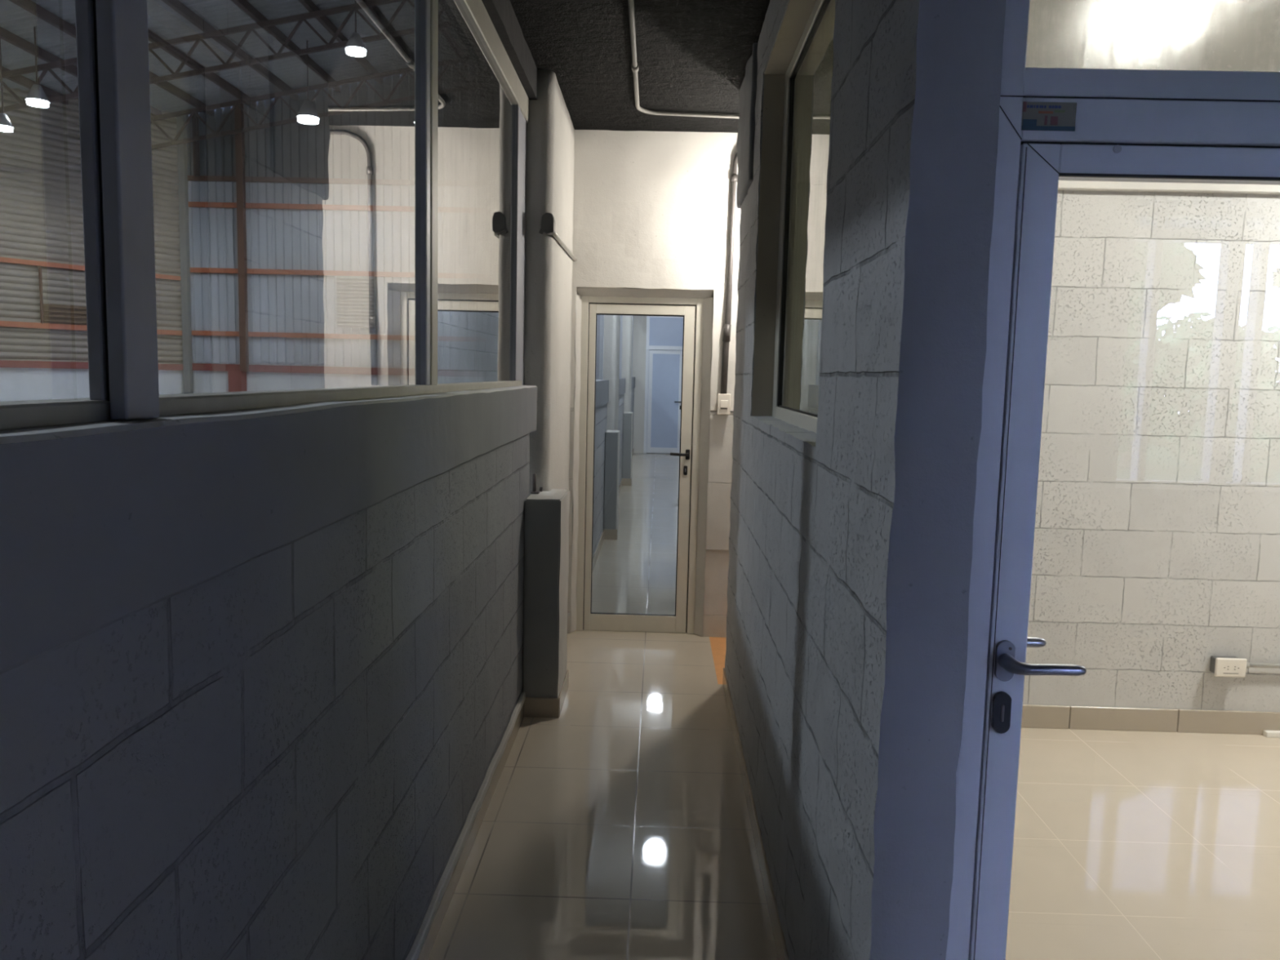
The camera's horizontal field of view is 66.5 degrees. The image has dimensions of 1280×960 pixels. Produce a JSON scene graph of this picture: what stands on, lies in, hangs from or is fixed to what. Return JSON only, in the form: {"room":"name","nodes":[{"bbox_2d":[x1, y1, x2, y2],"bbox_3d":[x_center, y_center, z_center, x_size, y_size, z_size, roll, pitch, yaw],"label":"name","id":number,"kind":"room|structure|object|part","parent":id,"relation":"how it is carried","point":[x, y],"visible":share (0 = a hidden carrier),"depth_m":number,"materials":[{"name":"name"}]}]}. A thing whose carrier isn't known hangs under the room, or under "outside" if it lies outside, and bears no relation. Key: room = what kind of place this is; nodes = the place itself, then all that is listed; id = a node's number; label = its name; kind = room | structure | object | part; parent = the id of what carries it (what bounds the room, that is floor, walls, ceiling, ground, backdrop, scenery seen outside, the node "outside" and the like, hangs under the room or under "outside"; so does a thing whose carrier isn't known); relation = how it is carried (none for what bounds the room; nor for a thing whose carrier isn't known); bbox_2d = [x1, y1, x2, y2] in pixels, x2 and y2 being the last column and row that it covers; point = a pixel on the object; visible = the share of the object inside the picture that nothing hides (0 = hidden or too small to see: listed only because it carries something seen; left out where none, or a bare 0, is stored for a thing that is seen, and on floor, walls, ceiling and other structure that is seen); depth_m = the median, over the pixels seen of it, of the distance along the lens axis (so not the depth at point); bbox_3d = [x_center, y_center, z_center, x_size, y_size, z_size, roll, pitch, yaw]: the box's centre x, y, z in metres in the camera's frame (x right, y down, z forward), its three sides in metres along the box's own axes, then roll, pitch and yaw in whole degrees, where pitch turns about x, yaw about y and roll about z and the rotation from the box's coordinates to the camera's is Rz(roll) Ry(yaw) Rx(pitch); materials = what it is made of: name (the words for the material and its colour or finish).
{"room":"industrial building corridor","nodes":[
{"label":"industrial building corridor","id":0,"kind":"room"},
{"bbox_2d":[0,86,183,401],"bbox_3d":[-17.518,-3.390,7.568,0.212,7.469,30.900,5,7,30],"label":"wall","id":1,"kind":"structure","parent":0,"point":[42,216],"depth_m":18.43,"materials":[{"name":"beige metal"}]},
{"bbox_2d":[38,265,87,325],"bbox_3d":[-10.844,-3.515,18.875,0.085,1.080,1.509,5,7,30],"label":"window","id":2,"kind":"structure","parent":1,"relation":"in","point":[50,313],"depth_m":18.57,"materials":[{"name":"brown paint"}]},
{"bbox_3d":[-11.191,-3.454,18.240,0.030,1.080,0.050,1,6,1],"label":"post","id":3,"kind":"part","parent":2,"relation":"part of","materials":[{"name":"grey metal"}]},
{"bbox_3d":[-10.857,-3.185,18.942,0.040,0.360,1.460,5,7,30],"label":"panel","id":4,"kind":"part","parent":2,"relation":"part of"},
{"bbox_2d":[0,257,180,280],"bbox_3d":[-13.671,-3.627,13.938,0.080,0.085,15.970,5,7,30],"label":"beam","id":5,"kind":"structure","parent":1,"relation":"attached to","point":[4,260],"depth_m":18.37,"materials":[{"name":"red metal"}]},
{"bbox_2d":[0,320,182,335],"bbox_3d":[-13.698,-2.489,14.062,0.080,0.100,15.970,5,7,30],"label":"beam","id":6,"kind":"structure","parent":1,"relation":"attached to","point":[2,323],"depth_m":18.47,"materials":[{"name":"red metal"}]},
{"bbox_2d":[0,360,182,370],"bbox_3d":[-13.715,-1.768,14.141,0.080,0.130,15.970,5,7,30],"label":"beam","id":7,"kind":"structure","parent":1,"relation":"attached to","point":[3,363],"depth_m":18.52,"materials":[{"name":"red metal"}]},
{"bbox_2d":[151,82,332,149],"bbox_3d":[-5.997,-7.740,19.708,11.330,2.894,0.060,1,6,1],"label":"roof truss","id":8,"kind":"object","parent":1,"relation":"attached to","point":[319,87],"visible":0.3,"depth_m":19.77,"materials":[{"name":"metal"}]},
{"bbox_2d":[0,0,328,112],"bbox_3d":[-12.086,-5.852,7.160,23.280,4.686,26.996,1,6,1],"label":"roof","id":9,"kind":"object","parent":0,"point":[163,20],"depth_m":17.20,"materials":[{"name":"metal"}]},
{"bbox_2d":[0,34,13,132],"bbox_3d":[-9.574,-6.082,14.630,0.270,1.623,0.270,1,6,1],"label":"lamp","id":10,"kind":"object","parent":9,"relation":"hanging from","point":[6,126],"visible":1,"depth_m":14.64,"materials":[{"name":"metal"}]},
{"bbox_2d":[1,66,68,104],"bbox_3d":[-11.096,-5.818,6.075,0.080,0.140,24.873,1,6,1],"label":"beam","id":11,"kind":"structure","parent":9,"relation":"attached to","point":[21,80],"depth_m":17.31,"materials":[{"name":"metal"}]},
{"bbox_2d":[25,26,49,107],"bbox_3d":[-9.338,-6.400,15.094,0.338,1.167,0.338,1,6,1],"label":"lamp","id":12,"kind":"object","parent":9,"relation":"hanging from","point":[36,97],"visible":1,"depth_m":15.06,"materials":[{"name":"metal"}]},
{"bbox_2d":[0,26,161,115],"bbox_3d":[-10.145,-6.069,6.874,0.080,0.140,26.555,1,6,1],"label":"beam","id":13,"kind":"structure","parent":9,"relation":"attached to","point":[6,35],"depth_m":16.07,"materials":[{"name":"metal"}]},
{"bbox_2d":[8,0,213,115],"bbox_3d":[-9.247,-6.246,7.050,0.080,0.140,26.980,1,6,1],"label":"beam","id":14,"kind":"structure","parent":9,"relation":"attached to","point":[29,6],"depth_m":15.40,"materials":[{"name":"metal"}]},
{"bbox_2d":[0,9,325,113],"bbox_3d":[-6.068,-7.373,16.329,11.330,2.894,0.060,1,6,1],"label":"roof truss","id":15,"kind":"object","parent":9,"relation":"attached to","point":[46,67],"visible":0.54,"depth_m":16.36,"materials":[{"name":"metal"}]},
{"bbox_2d":[191,112,199,176],"bbox_3d":[-9.289,-7.050,20.415,0.080,1.346,0.120,1,6,1],"label":"steel column","id":16,"kind":"structure","parent":9,"relation":"hanging from","point":[194,119],"depth_m":20.39,"materials":[{"name":"metal"}]},
{"bbox_2d":[147,28,256,107],"bbox_3d":[-8.353,-6.400,7.015,0.080,0.140,26.980,1,6,1],"label":"beam","id":17,"kind":"structure","parent":9,"relation":"attached to","point":[173,51],"depth_m":17.92,"materials":[{"name":"metal"}]},
{"bbox_2d":[161,0,297,99],"bbox_3d":[-7.459,-6.554,6.979,0.080,0.140,26.980,1,6,1],"label":"beam","id":18,"kind":"structure","parent":9,"relation":"attached to","point":[176,5],"depth_m":17.02,"materials":[{"name":"metal"}]},
{"bbox_2d":[231,0,328,82],"bbox_3d":[-6.565,-6.708,6.944,0.080,0.140,26.980,1,6,1],"label":"beam","id":19,"kind":"structure","parent":9,"relation":"attached to","point":[244,5],"depth_m":17.14,"materials":[{"name":"metal"}]},
{"bbox_2d":[296,40,319,124],"bbox_3d":[-5.945,-7.129,17.459,0.405,1.403,0.405,1,6,1],"label":"lamp","id":20,"kind":"object","parent":9,"relation":"hanging from","point":[307,114],"visible":1,"depth_m":17.42,"materials":[{"name":"metal"}]},
{"bbox_2d":[297,0,323,26],"bbox_3d":[-5.672,-6.862,6.909,0.080,0.140,26.980,1,6,1],"label":"beam","id":21,"kind":"structure","parent":9,"relation":"attached to","point":[308,5],"depth_m":16.19,"materials":[{"name":"metal"}]},
{"bbox_2d":[0,433,529,959],"bbox_3d":[-0.688,0.835,0.890,0.163,1.321,7.566,1,6,1],"label":"wall","id":22,"kind":"structure","parent":0,"point":[286,753],"depth_m":1.60,"materials":[{"name":"paint"}]},
{"bbox_2d":[0,0,528,431],"bbox_3d":[-0.644,-0.702,0.803,0.118,1.334,7.721,1,6,1],"label":"window","id":23,"kind":"structure","parent":22,"relation":"in","point":[430,106],"depth_m":2.29,"materials":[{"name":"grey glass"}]},
{"bbox_3d":[-0.594,-0.683,1.110,0.022,1.226,0.076,1,6,1],"label":"post","id":24,"kind":"part","parent":23,"relation":"part of","materials":[{"name":"grey metal"}]},
{"bbox_3d":[-0.662,-0.043,0.799,0.065,0.026,7.570,1,6,1],"label":"rail","id":25,"kind":"part","parent":23,"relation":"part of","materials":[{"name":"beige metal"}]},
{"bbox_3d":[-0.613,-0.782,1.909,0.005,1.208,1.542,1,6,1],"label":"pane","id":26,"kind":"part","parent":23,"relation":"part of","materials":[{"name":"clear glass"}]},
{"bbox_3d":[-0.579,-0.960,3.540,0.005,1.208,1.620,1,6,1],"label":"pane","id":27,"kind":"part","parent":23,"relation":"part of","materials":[{"name":"clear glass"}]},
{"bbox_3d":[-0.631,-1.311,0.736,0.065,0.107,7.720,1,6,1],"label":"rail","id":28,"kind":"part","parent":23,"relation":"part of","materials":[{"name":"beige metal"}]},
{"bbox_2d":[0,385,537,675],"bbox_3d":[-0.661,0.068,0.881,0.176,0.224,7.713,1,6,1],"label":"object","id":29,"kind":"structure","parent":22,"relation":"attached to","point":[102,523],"depth_m":1.22,"materials":[{"name":"grey concrete"}]},
{"bbox_2d":[404,692,525,959],"bbox_3d":[-0.621,1.456,0.868,0.014,0.088,7.385,1,6,1],"label":"baseboard","id":30,"kind":"structure","parent":22,"relation":"attached to","point":[446,898],"depth_m":3.18,"materials":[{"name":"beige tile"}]},
{"bbox_2d":[186,87,344,393],"bbox_3d":[-4.900,-5.194,20.792,9.736,8.783,0.250,1,6,1],"label":"wall","id":31,"kind":"structure","parent":0,"point":[277,238],"depth_m":20.77,"materials":[{"name":"white metal"}]},
{"bbox_2d":[187,175,337,183],"bbox_3d":[-4.924,-6.248,20.504,9.404,0.100,0.085,1,6,1],"label":"beam","id":32,"kind":"structure","parent":31,"relation":"attached to","point":[190,178],"depth_m":20.52,"materials":[{"name":"red metal"}]},
{"bbox_2d":[188,201,338,210],"bbox_3d":[-4.936,-5.712,20.563,9.404,0.100,0.085,1,6,1],"label":"beam","id":33,"kind":"structure","parent":31,"relation":"attached to","point":[191,204],"depth_m":20.58,"materials":[{"name":"red metal"}]},
{"bbox_2d":[190,267,342,275],"bbox_3d":[-4.969,-4.355,20.711,9.404,0.100,0.085,1,6,1],"label":"beam","id":34,"kind":"structure","parent":31,"relation":"attached to","point":[214,270],"depth_m":20.72,"materials":[{"name":"red metal"}]},
{"bbox_2d":[191,330,343,338],"bbox_3d":[-5.000,-3.038,20.854,9.404,0.100,0.085,1,6,1],"label":"beam","id":35,"kind":"structure","parent":31,"relation":"attached to","point":[193,332],"depth_m":20.86,"materials":[{"name":"red metal"}]},
{"bbox_2d":[192,363,344,373],"bbox_3d":[-5.017,-2.318,20.933,9.404,0.150,0.085,1,6,1],"label":"beam","id":36,"kind":"structure","parent":31,"relation":"attached to","point":[196,366],"depth_m":20.94,"materials":[{"name":"red metal"}]},
{"bbox_2d":[336,275,343,327],"bbox_3d":[-6.041,-3.787,20.757,0.820,1.080,0.131,1,6,1],"label":"air vent","id":37,"kind":"object","parent":31,"relation":"in","point":[339,278],"visible":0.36,"depth_m":20.73,"materials":[{"name":"white metal"}]},
{"bbox_2d":[524,68,574,495],"bbox_3d":[-0.559,-0.489,5.281,0.272,3.005,1.146,1,6,1],"label":"wall pier","id":38,"kind":"object","parent":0,"point":[550,131],"visible":0.41,"depth_m":4.74,"materials":[{"name":"white paint"}]},
{"bbox_2d":[538,212,577,261],"bbox_3d":[-0.425,-1.270,5.170,0.083,0.101,1.165,1,6,1],"label":"junction box","id":39,"kind":"object","parent":38,"relation":"attached to","point":[548,221],"visible":1,"depth_m":4.60,"materials":[{"name":"black plastic"}]},
{"bbox_2d":[603,315,620,430],"bbox_3d":[-0.413,-1.004,10.031,0.360,3.000,0.900,1,6,1],"label":"wall","id":40,"kind":"structure","parent":0,"point":[611,322],"depth_m":9.58,"materials":[{"name":"white paint"}]},
{"bbox_2d":[595,315,633,379],"bbox_3d":[-0.316,-1.962,12.702,0.070,1.270,13.540,1,6,1],"label":"window","id":41,"kind":"structure","parent":40,"relation":"in","point":[600,318],"depth_m":9.46,"materials":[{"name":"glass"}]},
{"bbox_3d":[-0.422,-1.426,7.722,0.005,1.260,3.520,1,6,1],"label":"pane","id":42,"kind":"part","parent":41,"relation":"part of","materials":[{"name":"clear glass"}]},
{"bbox_2d":[592,388,634,556],"bbox_3d":[-0.393,-0.469,12.901,0.245,1.315,13.670,1,6,1],"label":"wall","id":43,"kind":"structure","parent":0,"point":[601,412],"depth_m":8.82,"materials":[{"name":"paint"}]},
{"bbox_2d":[592,448,633,571],"bbox_3d":[-0.279,0.143,12.965,0.013,0.090,13.670,1,6,1],"label":"baseboard","id":44,"kind":"structure","parent":43,"relation":"attached to","point":[602,538],"depth_m":8.73,"materials":[{"name":"beige tile"}]},
{"bbox_2d":[595,377,635,408],"bbox_3d":[-0.367,-1.229,12.818,0.260,0.214,13.670,1,6,1],"label":"window","id":45,"kind":"structure","parent":43,"relation":"attached to","point":[602,385],"depth_m":8.93,"materials":[{"name":"glass"}]},
{"bbox_2d":[621,315,632,412],"bbox_3d":[-0.319,-1.498,14.583,0.360,3.000,0.900,1,6,1],"label":"wall","id":46,"kind":"structure","parent":0,"point":[627,332],"depth_m":14.11,"materials":[{"name":"white paint"}]},
{"bbox_2d":[631,315,646,453],"bbox_3d":[0.408,-2.038,19.691,1.600,3.000,0.200,1,6,1],"label":"wall","id":47,"kind":"structure","parent":0,"point":[639,341],"depth_m":19.60,"materials":[{"name":"white paint"}]},
{"bbox_2d":[643,315,683,453],"bbox_3d":[0.513,-1.915,19.601,0.820,2.780,0.121,1,6,1],"label":"door","id":48,"kind":"structure","parent":47,"relation":"in","point":[663,385],"depth_m":19.61,"materials":[{"name":"white metal"}]},
{"bbox_3d":[0.506,-1.590,19.660,0.540,1.880,0.005,1,6,1],"label":"pane","id":49,"kind":"part","parent":48,"relation":"part of","materials":[{"name":"clear glass"}]},
{"bbox_3d":[0.538,-2.961,19.510,0.700,0.560,0.005,1,6,1],"label":"transom pane","id":50,"kind":"part","parent":48,"relation":"part of","materials":[{"name":"clear glass"}]},
{"bbox_2d":[567,129,740,637],"bbox_3d":[0.870,-0.524,5.899,3.107,3.006,0.185,1,6,1],"label":"wall","id":51,"kind":"structure","parent":0,"point":[651,210],"depth_m":5.73,"materials":[{"name":"white paint"}]},
{"bbox_2d":[576,296,703,634],"bbox_3d":[-0.008,-0.076,5.971,0.736,2.055,0.115,1,6,1],"label":"door","id":52,"kind":"structure","parent":51,"relation":"in","point":[691,309],"depth_m":5.96,"materials":[{"name":"beige metal"}]},
{"bbox_3d":[0.243,-0.154,5.925,0.120,0.062,0.051,1,6,1],"label":"handle","id":53,"kind":"part","parent":52,"relation":"part of","materials":[{"name":"black plastic"}]},
{"bbox_2d":[570,287,713,636],"bbox_3d":[0.006,-0.102,5.964,0.840,2.113,0.169,1,6,1],"label":"trim","id":54,"kind":"structure","parent":51,"relation":"attached to","point":[707,295],"depth_m":5.89,"materials":[{"name":"white paint"}]},
{"bbox_2d":[717,393,730,414],"bbox_3d":[0.498,-0.451,5.804,0.077,0.122,0.065,1,6,1],"label":"light switch","id":55,"kind":"object","parent":51,"relation":"attached to","point":[723,400],"visible":1,"depth_m":5.78,"materials":[{"name":"white plastic"}]},
{"bbox_2d":[720,152,737,394],"bbox_3d":[1.115,-1.228,5.711,1.240,1.500,0.044,1,6,1],"label":"conduit","id":56,"kind":"object","parent":51,"relation":"attached to","point":[726,330],"visible":0.6,"depth_m":5.72,"materials":[{"name":"grey metal"}]},
{"bbox_2d":[646,349,682,443],"bbox_3d":[0.411,-2.054,19.840,1.600,3.000,0.100,1,6,1],"label":"door frame","id":57,"kind":"structure","parent":0,"point":[649,349],"depth_m":19.78,"materials":[{"name":"grey metal"}]},
{"bbox_2d":[427,453,1279,959],"bbox_3d":[2.260,0.762,8.537,5.750,0.060,22.900,1,6,1],"label":"floor","id":58,"kind":"structure","parent":0,"point":[617,825],"depth_m":3.49,"materials":[{"name":"beige tile"}]},
{"bbox_2d":[522,488,569,717],"bbox_3d":[-0.447,0.572,4.705,0.177,1.024,0.452,1,6,1],"label":"pedestal","id":59,"kind":"object","parent":58,"relation":"on","point":[546,518],"visible":0.97,"depth_m":4.50,"materials":[{"name":"white paint"}]},
{"bbox_2d":[530,473,542,493],"bbox_3d":[-0.493,0.014,4.662,0.048,0.093,0.095,1,6,1],"label":"bolt","id":60,"kind":"object","parent":59,"relation":"on","point":[534,475],"visible":1,"depth_m":4.63,"materials":[{"name":"grey metal"}]},
{"bbox_3d":[-0.455,1.034,4.755,0.172,0.092,0.450,1,6,1],"label":"skirting","id":61,"kind":"part","parent":59,"relation":"part of","materials":[{"name":"beige tile"}]},
{"bbox_2d":[603,430,620,539],"bbox_3d":[-0.274,0.042,9.517,0.137,1.040,0.322,1,6,1],"label":"pedestal","id":62,"kind":"object","parent":58,"relation":"on","point":[611,465],"visible":0.87,"depth_m":9.38,"materials":[{"name":"white paint"}]},
{"bbox_3d":[-0.288,0.526,9.414,0.137,0.100,0.012,1,6,1],"label":"skirting","id":63,"kind":"part","parent":62,"relation":"part of","materials":[{"name":"beige tile"}]},
{"bbox_2d":[622,412,632,485],"bbox_3d":[-0.179,-0.455,14.089,0.137,1.040,0.322,1,6,1],"label":"pedestal","id":64,"kind":"object","parent":58,"relation":"on","point":[627,416],"visible":0.87,"depth_m":13.94,"materials":[{"name":"white paint"}]},
{"bbox_3d":[-0.193,0.029,13.986,0.137,0.100,0.012,1,6,1],"label":"skirting","id":65,"kind":"part","parent":64,"relation":"part of","materials":[{"name":"beige tile"}]},
{"bbox_2d":[1262,729,1279,737],"bbox_3d":[3.052,1.178,4.512,0.322,0.024,0.032,1,6,1],"label":"strip","id":66,"kind":"object","parent":58,"relation":"on","point":[1274,734],"visible":1,"depth_m":4.50,"materials":[{"name":"white plastic"}]},
{"bbox_2d":[724,0,1005,959],"bbox_3d":[0.506,-0.241,3.234,0.140,3.008,3.407,1,6,1],"label":"wall","id":67,"kind":"structure","parent":0,"point":[851,540],"depth_m":1.68,"materials":[{"name":"paint"}]},
{"bbox_2d":[736,42,757,208],"bbox_3d":[0.501,-1.601,4.495,0.061,0.580,0.704,1,6,0],"label":"trim","id":68,"kind":"structure","parent":67,"relation":"attached to","point":[748,91],"depth_m":4.32,"materials":[{"name":"grey metal"}]},
{"bbox_2d":[722,667,789,959],"bbox_3d":[0.402,1.204,3.400,0.010,0.088,3.395,1,6,1],"label":"baseboard","id":69,"kind":"structure","parent":67,"relation":"attached to","point":[778,935],"depth_m":3.27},
{"bbox_2d":[751,0,816,416],"bbox_3d":[0.499,-0.849,3.098,0.085,1.365,1.702,1,6,1],"label":"window frame","id":70,"kind":"structure","parent":67,"relation":"attached to","point":[797,13],"depth_m":3.91,"materials":[{"name":"grey metal"}]},
{"bbox_2d":[772,0,835,433],"bbox_3d":[0.559,-0.841,3.091,0.038,1.363,1.710,1,6,1],"label":"window","id":71,"kind":"structure","parent":67,"relation":"in","point":[809,73],"depth_m":3.32,"materials":[{"name":"clear glass"}]},
{"bbox_2d":[509,0,1279,133],"bbox_3d":[2.262,-1.558,1.167,6.000,0.150,9.150,1,6,1],"label":"ceiling","id":72,"kind":"structure","parent":0,"point":[693,55],"depth_m":4.07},
{"bbox_2d":[481,0,537,99],"bbox_3d":[-0.655,-1.435,0.735,0.198,0.148,7.743,1,6,1],"label":"trim","id":73,"kind":"structure","parent":72,"relation":"attached to","point":[501,13],"depth_m":3.90,"materials":[{"name":"grey metal"}]},
{"bbox_2d":[627,0,739,118],"bbox_3d":[1.077,-1.493,1.139,2.367,0.032,8.431,1,6,1],"label":"conduit","id":74,"kind":"object","parent":72,"relation":"attached to","point":[631,2],"visible":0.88,"depth_m":4.85,"materials":[{"name":"grey metal"}]},
{"bbox_2d":[1022,190,1279,711],"bbox_3d":[2.946,-0.335,4.631,4.699,3.004,0.504,1,6,1],"label":"wall","id":75,"kind":"structure","parent":0,"point":[1156,555],"depth_m":4.42,"materials":[{"name":"paint"}]},
{"bbox_2d":[1021,704,1279,734],"bbox_3d":[2.750,1.126,4.537,4.488,0.108,0.014,1,6,1],"label":"baseboard","id":76,"kind":"structure","parent":75,"relation":"attached to","point":[1033,716],"depth_m":4.54,"materials":[{"name":"beige tile"}]},
{"bbox_2d":[1025,56,1279,194],"bbox_3d":[2.970,-1.523,4.242,4.697,0.556,0.059,1,6,1],"label":"trim","id":77,"kind":"structure","parent":75,"relation":"attached to","point":[1031,61],"depth_m":4.21,"materials":[{"name":"white paint"}]},
{"bbox_2d":[1209,655,1247,677],"bbox_3d":[2.698,0.854,4.483,0.140,0.088,0.065,1,6,1],"label":"power outlet","id":78,"kind":"object","parent":75,"relation":"attached to","point":[1221,666],"visible":1,"depth_m":4.45,"materials":[{"name":"white plastic"}]},
{"bbox_2d":[1246,662,1279,668],"bbox_3d":[3.900,0.879,4.466,2.300,0.028,0.028,1,6,1],"label":"conduit","id":79,"kind":"object","parent":75,"relation":"attached to","point":[1248,664],"visible":0.74,"depth_m":4.48,"materials":[{"name":"white plastic"}]},
{"bbox_3d":[2.782,-0.005,1.576,4.495,3.000,0.130,1,6,1],"label":"wall","id":80,"kind":"structure","parent":0,"visible":0},
{"bbox_2d":[945,0,1279,959],"bbox_3d":[0.960,0.121,1.588,0.873,2.660,0.178,1,6,1],"label":"door","id":81,"kind":"structure","parent":80,"relation":"in","point":[1131,125],"depth_m":1.53,"materials":[{"name":"blue metal"}]},
{"bbox_3d":[0.642,0.284,1.670,0.121,0.025,0.064,1,6,1],"label":"handle","id":82,"kind":"part","parent":81,"relation":"part of","materials":[{"name":"metal"}]},
{"bbox_3d":[0.640,0.296,1.556,0.121,0.025,0.064,1,6,1],"label":"handle","id":83,"kind":"part","parent":81,"relation":"part of","materials":[{"name":"metal"}]},
{"bbox_2d":[1021,101,1076,131],"bbox_3d":[0.625,-0.556,1.493,0.081,0.042,0.002,1,6,1],"label":"sticker","id":84,"kind":"object","parent":81,"relation":"attached to","point":[1036,116],"visible":1,"depth_m":1.49,"materials":[{"name":"paper"}]},
{"bbox_3d":[0.971,-0.602,1.518,0.780,0.043,0.069,1,6,1],"label":"transom rail","id":85,"kind":"part","parent":81,"relation":"part of","materials":[{"name":"blue metal"}]},
{"bbox_3d":[0.978,-0.883,1.486,0.777,0.524,0.001,1,6,1],"label":"transom pane","id":86,"kind":"part","parent":81,"relation":"part of","materials":[{"name":"clear glass"}]},
{"bbox_3d":[-12.258,0.600,7.967,23.240,0.100,27.200,1,6,1],"label":"floor","id":87,"kind":"structure","parent":0,"visible":0},
{"bbox_2d":[176,115,193,393],"bbox_3d":[-9.645,-4.293,20.712,0.140,6.786,0.140,1,6,1],"label":"steel column","id":88,"kind":"structure","parent":87,"relation":"on","point":[182,162],"depth_m":20.62,"materials":[{"name":"grey metal"}]},
{"bbox_2d":[227,103,248,391],"bbox_3d":[-8.533,-4.392,20.683,0.370,7.041,0.270,1,6,1],"label":"steel column","id":89,"kind":"structure","parent":87,"relation":"on","point":[237,379],"depth_m":20.62,"materials":[{"name":"metal"}]}
]}

